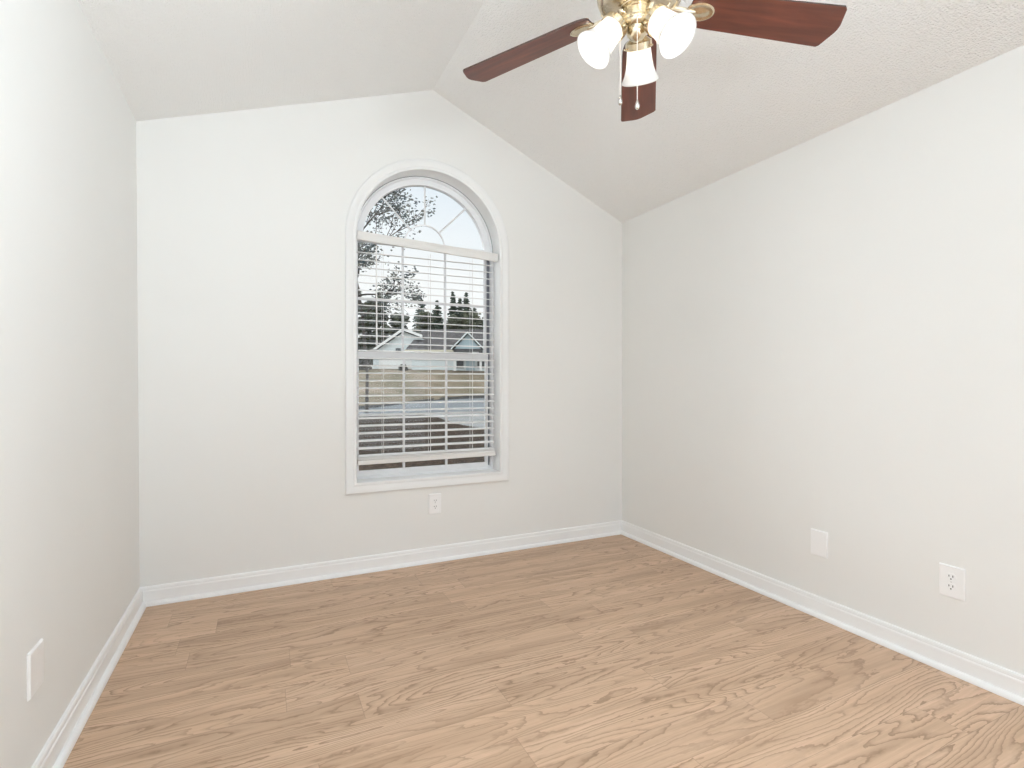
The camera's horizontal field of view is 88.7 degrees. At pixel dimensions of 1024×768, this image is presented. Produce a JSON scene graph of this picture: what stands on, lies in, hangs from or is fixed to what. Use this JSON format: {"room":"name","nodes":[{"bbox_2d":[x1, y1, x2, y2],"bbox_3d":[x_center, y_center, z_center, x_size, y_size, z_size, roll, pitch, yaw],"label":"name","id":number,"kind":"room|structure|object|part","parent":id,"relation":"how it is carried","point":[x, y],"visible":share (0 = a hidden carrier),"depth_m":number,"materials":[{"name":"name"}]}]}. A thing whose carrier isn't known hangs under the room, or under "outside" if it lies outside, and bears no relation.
{"room":"empty bedroom","nodes":[
{"label":"empty bedroom","id":0,"kind":"room"},
{"bbox_2d":[0,0,139,767],"bbox_3d":[-1.135,-0.095,0.860,0.160,2.483,4.328,0,0,-25],"label":"wall","id":1,"kind":"structure","parent":0,"point":[70,561],"depth_m":1.66,"materials":[{"name":"paint"}]},
{"bbox_2d":[27,638,43,700],"bbox_3d":[-1.325,0.792,1.457,0.008,0.126,0.100,0,0,-25],"label":"blank plate","id":2,"kind":"object","parent":1,"relation":"attached to","point":[35,657],"visible":1,"depth_m":1.45,"materials":[{"name":"plastic"}]},
{"bbox_2d":[31,587,145,767],"bbox_3d":[-1.094,1.098,1.006,0.034,0.096,3.748,0,0,-25],"label":"baseboard","id":3,"kind":"structure","parent":1,"relation":"attached to","point":[57,749],"depth_m":1.84,"materials":[{"name":"white wood"}]},
{"bbox_2d":[136,90,621,586],"bbox_3d":[-0.580,-0.372,3.418,3.057,3.018,0.180,0,0,-25],"label":"wall","id":4,"kind":"structure","parent":0,"point":[242,214],"depth_m":3.03,"materials":[{"name":"paint"}]},
{"bbox_2d":[141,520,621,606],"bbox_3d":[-0.530,1.090,3.329,3.047,0.096,0.034,0,0,-25],"label":"baseboard","id":5,"kind":"structure","parent":4,"relation":"attached to","point":[154,595],"depth_m":3.15,"materials":[{"name":"white wood"}]},
{"bbox_2d":[357,176,492,478],"bbox_3d":[-0.570,-0.384,3.478,0.948,1.962,0.066,0,0,-25],"label":"window","id":6,"kind":"structure","parent":4,"relation":"in","point":[450,191],"depth_m":3.50,"materials":[{"name":"white plastic"}]},
{"bbox_2d":[358,247,483,351],"bbox_3d":[-0.585,-0.546,3.487,0.860,0.705,0.008,0,0,-25],"label":"grille","id":7,"kind":"object","parent":6,"relation":"attached to","point":[402,248],"depth_m":3.45,"materials":[{"name":"white plastic"}]},
{"bbox_3d":[-0.586,-0.532,3.489,0.892,0.748,0.022,0,0,-25],"label":"sash","id":8,"kind":"part","parent":6,"relation":"part of","materials":[{"name":"white plastic"}]},
{"bbox_2d":[359,359,484,467],"bbox_3d":[-0.574,0.193,3.467,0.858,0.706,0.008,0,0,-25],"label":"grille","id":9,"kind":"object","parent":6,"relation":"attached to","point":[446,412],"depth_m":3.51,"materials":[{"name":"white plastic"}]},
{"bbox_3d":[-0.575,0.187,3.468,0.892,0.785,0.022,0,0,-25],"label":"sash","id":10,"kind":"part","parent":6,"relation":"part of","materials":[{"name":"white plastic"}]},
{"bbox_3d":[-0.588,-0.546,3.494,0.860,0.705,0.003,0,0,-25],"label":"glass pane","id":11,"kind":"part","parent":6,"relation":"part of","materials":[{"name":"clear glass"}]},
{"bbox_3d":[-0.573,-1.123,3.480,0.913,0.456,0.039,0,0,-25],"label":"arch sash","id":12,"kind":"part","parent":6,"relation":"part of","materials":[{"name":"white plastic"}]},
{"bbox_2d":[382,186,465,244],"bbox_3d":[-0.579,-1.115,3.475,0.577,0.400,0.012,0,0,-25],"label":"grille","id":13,"kind":"object","parent":6,"relation":"attached to","point":[446,190],"depth_m":3.50,"materials":[{"name":"white plastic"}]},
{"bbox_2d":[357,230,497,464],"bbox_3d":[-0.529,-0.217,3.389,0.928,1.421,0.072,0,0,-25],"label":"window blind","id":14,"kind":"object","parent":6,"relation":"attached to","point":[366,459],"visible":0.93,"depth_m":3.35,"materials":[{"name":"white plastic"}]},
{"bbox_3d":[-0.804,-0.180,3.269,0.008,1.315,0.053,0,0,-25],"label":"ladder cord","id":15,"kind":"part","parent":14,"relation":"part of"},
{"bbox_3d":[-0.535,0.477,3.399,0.910,0.033,0.052,0,0,-25],"label":"rail","id":16,"kind":"part","parent":14,"relation":"part of","materials":[{"name":"white plastic"}]},
{"bbox_3d":[-0.533,-0.180,3.397,0.008,1.315,0.053,0,0,-25],"label":"ladder cord","id":17,"kind":"part","parent":14,"relation":"part of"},
{"bbox_3d":[-0.271,-0.181,3.522,0.008,1.315,0.053,0,0,-25],"label":"ladder cord","id":18,"kind":"part","parent":14,"relation":"part of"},
{"bbox_2d":[345,159,508,494],"bbox_3d":[-0.531,-0.384,3.394,1.074,2.088,0.130,0,0,-25],"label":"trim","id":19,"kind":"structure","parent":4,"relation":"attached to","point":[441,171],"depth_m":3.38,"materials":[{"name":"white paint"}]},
{"bbox_2d":[429,493,440,513],"bbox_3d":[-0.493,0.768,3.359,0.082,0.129,0.010,0,0,-25],"label":"power outlet","id":20,"kind":"object","parent":4,"relation":"attached to","point":[434,499],"visible":1,"depth_m":3.35,"materials":[{"name":"plastic"}]},
{"bbox_2d":[358,187,437,412],"bbox_3d":[-7.487,-5.656,26.506,7.381,14.495,6.823,0,0,-2],"label":"oak tree","id":21,"kind":"object","parent":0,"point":[395,194],"visible":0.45,"depth_m":26.85,"materials":[{"name":"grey plant"}]},
{"bbox_2d":[63,534,1023,767],"bbox_3d":[0.343,1.184,1.478,3.357,0.080,4.168,0,0,-25],"label":"floor","id":22,"kind":"structure","parent":0,"point":[616,651],"depth_m":2.01,"materials":[{"name":"brown wood"}]},
{"bbox_2d":[77,0,1023,222],"bbox_3d":[0.309,-1.572,1.540,3.357,0.842,4.328,0,0,-25],"label":"ceiling","id":23,"kind":"structure","parent":0,"point":[728,104],"depth_m":2.54,"materials":[{"name":"white paint"}]},
{"bbox_2d":[463,0,846,121],"bbox_3d":[0.388,-1.331,1.496,1.179,1.092,1.150,0,0,-25],"label":"ceiling fan","id":24,"kind":"object","parent":23,"relation":"hanging from","point":[672,26],"visible":1,"depth_m":1.56,"materials":[{"name":"brown wood"}]},
{"bbox_3d":[0.048,-1.097,1.735,0.468,0.006,0.138,-4,10,31],"label":"blade","id":25,"kind":"part","parent":24,"relation":"part of","materials":[{"name":"brown wood"}]},
{"bbox_3d":[0.254,-0.994,1.522,0.137,0.139,0.116,0,0,-25],"label":"lamp shade","id":26,"kind":"part","parent":24,"relation":"part of","materials":[{"name":"white glass"}]},
{"bbox_3d":[0.271,-1.010,1.521,0.067,0.072,0.052,0,0,-25],"label":"bulb","id":27,"kind":"part","parent":24,"relation":"part of","materials":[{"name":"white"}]},
{"bbox_3d":[0.297,-1.048,1.522,0.081,0.085,0.087,0,0,-25],"label":"lamp arm","id":28,"kind":"part","parent":24,"relation":"part of","materials":[{"name":"gold metal"}]},
{"bbox_3d":[0.316,-0.950,1.529,0.003,0.218,0.003,0,0,-25],"label":"pull chain","id":29,"kind":"part","parent":24,"relation":"part of","materials":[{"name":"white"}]},
{"bbox_3d":[0.358,-0.935,1.496,0.003,0.248,0.003,0,0,-25],"label":"pull chain","id":30,"kind":"part","parent":24,"relation":"part of","materials":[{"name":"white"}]},
{"bbox_3d":[0.387,-1.049,1.604,0.084,0.084,0.083,0,0,-25],"label":"lamp arm","id":31,"kind":"part","parent":24,"relation":"part of","materials":[{"name":"gold metal"}]},
{"bbox_3d":[0.462,-1.098,1.911,0.138,0.006,0.468,-13,-6,12],"label":"blade","id":32,"kind":"part","parent":24,"relation":"part of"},
{"bbox_3d":[0.403,-0.995,1.650,0.129,0.139,0.130,0,0,-25],"label":"lamp shade","id":33,"kind":"part","parent":24,"relation":"part of","materials":[{"name":"white glass"}]},
{"bbox_3d":[0.410,-1.043,1.484,0.088,0.092,0.080,0,0,-25],"label":"lamp arm","id":34,"kind":"part","parent":24,"relation":"part of","materials":[{"name":"gold metal"}]},
{"bbox_3d":[0.431,-1.001,1.466,0.052,0.072,0.066,0,0,-25],"label":"bulb","id":35,"kind":"part","parent":24,"relation":"part of","materials":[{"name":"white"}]},
{"bbox_3d":[0.445,-0.985,1.456,0.115,0.139,0.137,0,0,-25],"label":"lamp shade","id":36,"kind":"part","parent":24,"relation":"part of","materials":[{"name":"white glass"}]},
{"bbox_3d":[0.758,-1.097,1.572,0.468,0.006,0.138,4,-12,-5],"label":"blade","id":37,"kind":"part","parent":24,"relation":"part of","materials":[{"name":"brown wood"}]},
{"bbox_2d":[622,45,1023,674],"bbox_3d":[1.758,-0.039,2.233,0.150,2.361,4.328,0,0,-25],"label":"wall","id":38,"kind":"structure","parent":0,"point":[825,333],"depth_m":2.40,"materials":[{"name":"paint"}]},
{"bbox_2d":[811,528,827,558],"bbox_3d":[1.509,0.783,2.575,0.008,0.126,0.086,0,0,-25],"label":"blank plate","id":39,"kind":"object","parent":38,"relation":"attached to","point":[819,539],"visible":1,"depth_m":2.57,"materials":[{"name":"plastic"}]},
{"bbox_2d":[621,520,1023,705],"bbox_3d":[1.627,1.093,2.297,0.034,0.096,3.748,0,0,-25],"label":"baseboard","id":40,"kind":"structure","parent":38,"relation":"attached to","point":[1006,683],"depth_m":2.39,"materials":[{"name":"white wood"}]},
{"bbox_2d":[939,562,964,601],"bbox_3d":[1.744,0.785,2.078,0.010,0.126,0.086,0,0,-25],"label":"power outlet","id":41,"kind":"object","parent":38,"relation":"attached to","point":[951,578],"visible":1,"depth_m":2.07,"materials":[{"name":"plastic"}]},
{"bbox_2d":[946,583,955,590],"bbox_3d":[1.741,0.805,2.077,0.004,0.028,0.034,0,0,-25],"label":"receptacle","id":42,"kind":"object","parent":41,"relation":"attached to","point":[949,586],"depth_m":2.08,"materials":[{"name":"grey plastic"}]},
{"bbox_2d":[946,573,955,580],"bbox_3d":[1.741,0.766,2.076,0.004,0.028,0.034,0,0,-25],"label":"receptacle","id":43,"kind":"object","parent":41,"relation":"attached to","point":[949,576],"depth_m":2.08,"materials":[{"name":"grey plastic"}]},
{"label":"outside","id":44,"kind":"structure","parent":0,"visible":0},
{"bbox_2d":[439,416,484,426],"bbox_3d":[14.313,1.517,21.976,31.286,0.001,22.068,0,0,-25],"label":"driveway","id":45,"kind":"structure","parent":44,"point":[458,418],"depth_m":22.35,"materials":[{"name":"concrete"}]},
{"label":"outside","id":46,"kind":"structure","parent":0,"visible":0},
{"bbox_2d":[359,369,484,405],"bbox_3d":[-9.030,-0.293,77.993,97.964,3.148,84.383,0,0,-25],"label":"lawn","id":47,"kind":"structure","parent":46,"point":[361,376],"depth_m":49.08,"materials":[{"name":"beige plant"}]},
{"bbox_2d":[359,359,372,369],"bbox_3d":[-17.297,-2.762,60.485,2.442,2.376,1.900,0,0,-25],"label":"shrub","id":48,"kind":"object","parent":47,"relation":"on","point":[361,361],"visible":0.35,"depth_m":60.30,"materials":[{"name":"green plant"}]},
{"bbox_2d":[358,288,374,364],"bbox_3d":[-25.500,-8.876,84.526,7.430,14.078,6.645,0,0,-25],"label":"evergreen tree","id":49,"kind":"object","parent":47,"relation":"on","point":[359,318],"visible":0.09,"depth_m":83.45,"materials":[{"name":"green plant"}]},
{"bbox_2d":[358,295,393,347],"bbox_3d":[-21.878,-8.037,84.245,6.260,12.403,6.680,0,0,-25],"label":"evergreen tree","id":50,"kind":"object","parent":47,"relation":"on","point":[371,324],"visible":0.52,"depth_m":82.60,"materials":[{"name":"green plant"}]},
{"bbox_2d":[388,312,410,335],"bbox_3d":[-17.919,-6.793,86.250,5.722,9.902,4.859,0,0,-25],"label":"evergreen tree","id":51,"kind":"object","parent":47,"relation":"on","point":[395,325],"visible":0.22,"depth_m":84.91,"materials":[{"name":"green plant"}]},
{"bbox_2d":[412,299,425,329],"bbox_3d":[-15.615,-8.405,92.155,7.099,13.069,6.756,0,0,-25],"label":"conifer","id":52,"kind":"object","parent":47,"relation":"on","point":[421,305],"visible":0.04,"depth_m":91.68,"materials":[{"name":"green plant"}]},
{"bbox_2d":[413,311,434,332],"bbox_3d":[-14.151,-7.032,87.995,6.832,10.368,6.307,0,0,-25],"label":"evergreen tree","id":53,"kind":"object","parent":47,"relation":"on","point":[421,319],"visible":0.17,"depth_m":87.18,"materials":[{"name":"green plant"}]},
{"bbox_2d":[373,328,484,370],"bbox_3d":[-4.300,-4.177,66.385,26.600,5.350,17.200,0,0,0],"label":"house","id":54,"kind":"structure","parent":47,"relation":"on","point":[391,347],"depth_m":61.91,"materials":[{"name":"grey"}]},
{"bbox_3d":[-13.900,-2.613,62.550,4.000,1.950,0.120,0,0,0],"label":"garage door","id":55,"kind":"part","parent":54,"relation":"part of","materials":[{"name":"white"}]},
{"bbox_3d":[-4.800,-2.580,60.551,1.000,2.000,0.120,0,0,0],"label":"door","id":56,"kind":"part","parent":54,"relation":"part of","materials":[{"name":"white"}]},
{"bbox_2d":[432,300,446,328],"bbox_3d":[-13.051,-8.417,92.896,6.274,13.087,6.587,0,0,-25],"label":"conifer","id":57,"kind":"object","parent":47,"relation":"on","point":[439,320],"visible":0.16,"depth_m":92.58,"materials":[{"name":"green plant"}]},
{"bbox_2d":[443,291,459,325],"bbox_3d":[-10.475,-9.248,93.903,6.248,14.742,5.473,0,0,-25],"label":"conifer","id":58,"kind":"object","parent":47,"relation":"on","point":[452,299],"visible":0.09,"depth_m":93.74,"materials":[{"name":"green plant"}]},
{"bbox_2d":[446,314,462,328],"bbox_3d":[-10.594,-6.810,87.878,6.786,9.925,7.087,0,0,-25],"label":"evergreen tree","id":59,"kind":"object","parent":47,"relation":"on","point":[451,320],"visible":0.12,"depth_m":86.95,"materials":[{"name":"green plant"}]},
{"bbox_2d":[457,298,462,316],"bbox_3d":[-9.347,-8.759,94.974,4.589,13.757,4.806,0,0,-25],"label":"conifer","id":60,"kind":"object","parent":47,"relation":"on","point":[460,299],"visible":0.03,"depth_m":94.80,"materials":[{"name":"green plant"}]},
{"bbox_2d":[459,292,471,317],"bbox_3d":[-8.188,-9.187,94.126,6.031,14.618,5.970,0,0,-25],"label":"conifer","id":61,"kind":"object","parent":47,"relation":"on","point":[465,301],"visible":0.06,"depth_m":93.67,"materials":[{"name":"green plant"}]},
{"bbox_2d":[458,311,481,328],"bbox_3d":[-7.256,-7.022,86.661,6.386,10.357,6.948,0,0,-25],"label":"evergreen tree","id":62,"kind":"object","parent":47,"relation":"on","point":[475,321],"visible":0.16,"depth_m":86.25,"materials":[{"name":"green plant"}]},
{"bbox_2d":[476,317,482,328],"bbox_3d":[-3.396,-6.822,88.266,7.303,9.944,5.639,0,0,-25],"label":"evergreen tree","id":63,"kind":"object","parent":47,"relation":"on","point":[479,327],"visible":0.04,"depth_m":87.39,"materials":[{"name":"green plant"}]},
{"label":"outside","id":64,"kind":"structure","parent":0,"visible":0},
{"bbox_2d":[359,415,484,470],"bbox_3d":[-5.777,1.542,15.211,30.289,0.001,25.471,0,0,-25],"label":"planting bed","id":65,"kind":"object","parent":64,"point":[424,419],"visible":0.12,"depth_m":14.57,"materials":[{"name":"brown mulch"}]},
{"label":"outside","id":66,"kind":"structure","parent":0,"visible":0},
{"bbox_2d":[359,413,484,414],"bbox_3d":[-5.000,1.489,26.006,70.000,0.004,1.201,0,0,0],"label":"sidewalk","id":67,"kind":"structure","parent":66,"point":[359,413],"depth_m":26.39,"materials":[{"name":"concrete"}]},
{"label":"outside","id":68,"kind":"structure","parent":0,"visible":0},
{"bbox_2d":[359,398,484,412],"bbox_3d":[-5.000,1.353,39.127,70.000,0.188,25.043,0,0,0],"label":"street","id":69,"kind":"structure","parent":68,"point":[457,404],"depth_m":33.08,"materials":[{"name":"grey asphalt"}]},
{"bbox_2d":[359,395,484,408],"bbox_3d":[-6.993,1.252,38.233,4.673,0.328,23.976,0,0,30],"label":"gutter","id":70,"kind":"object","parent":69,"relation":"on","point":[478,396],"visible":0.42,"depth_m":42.83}
]}

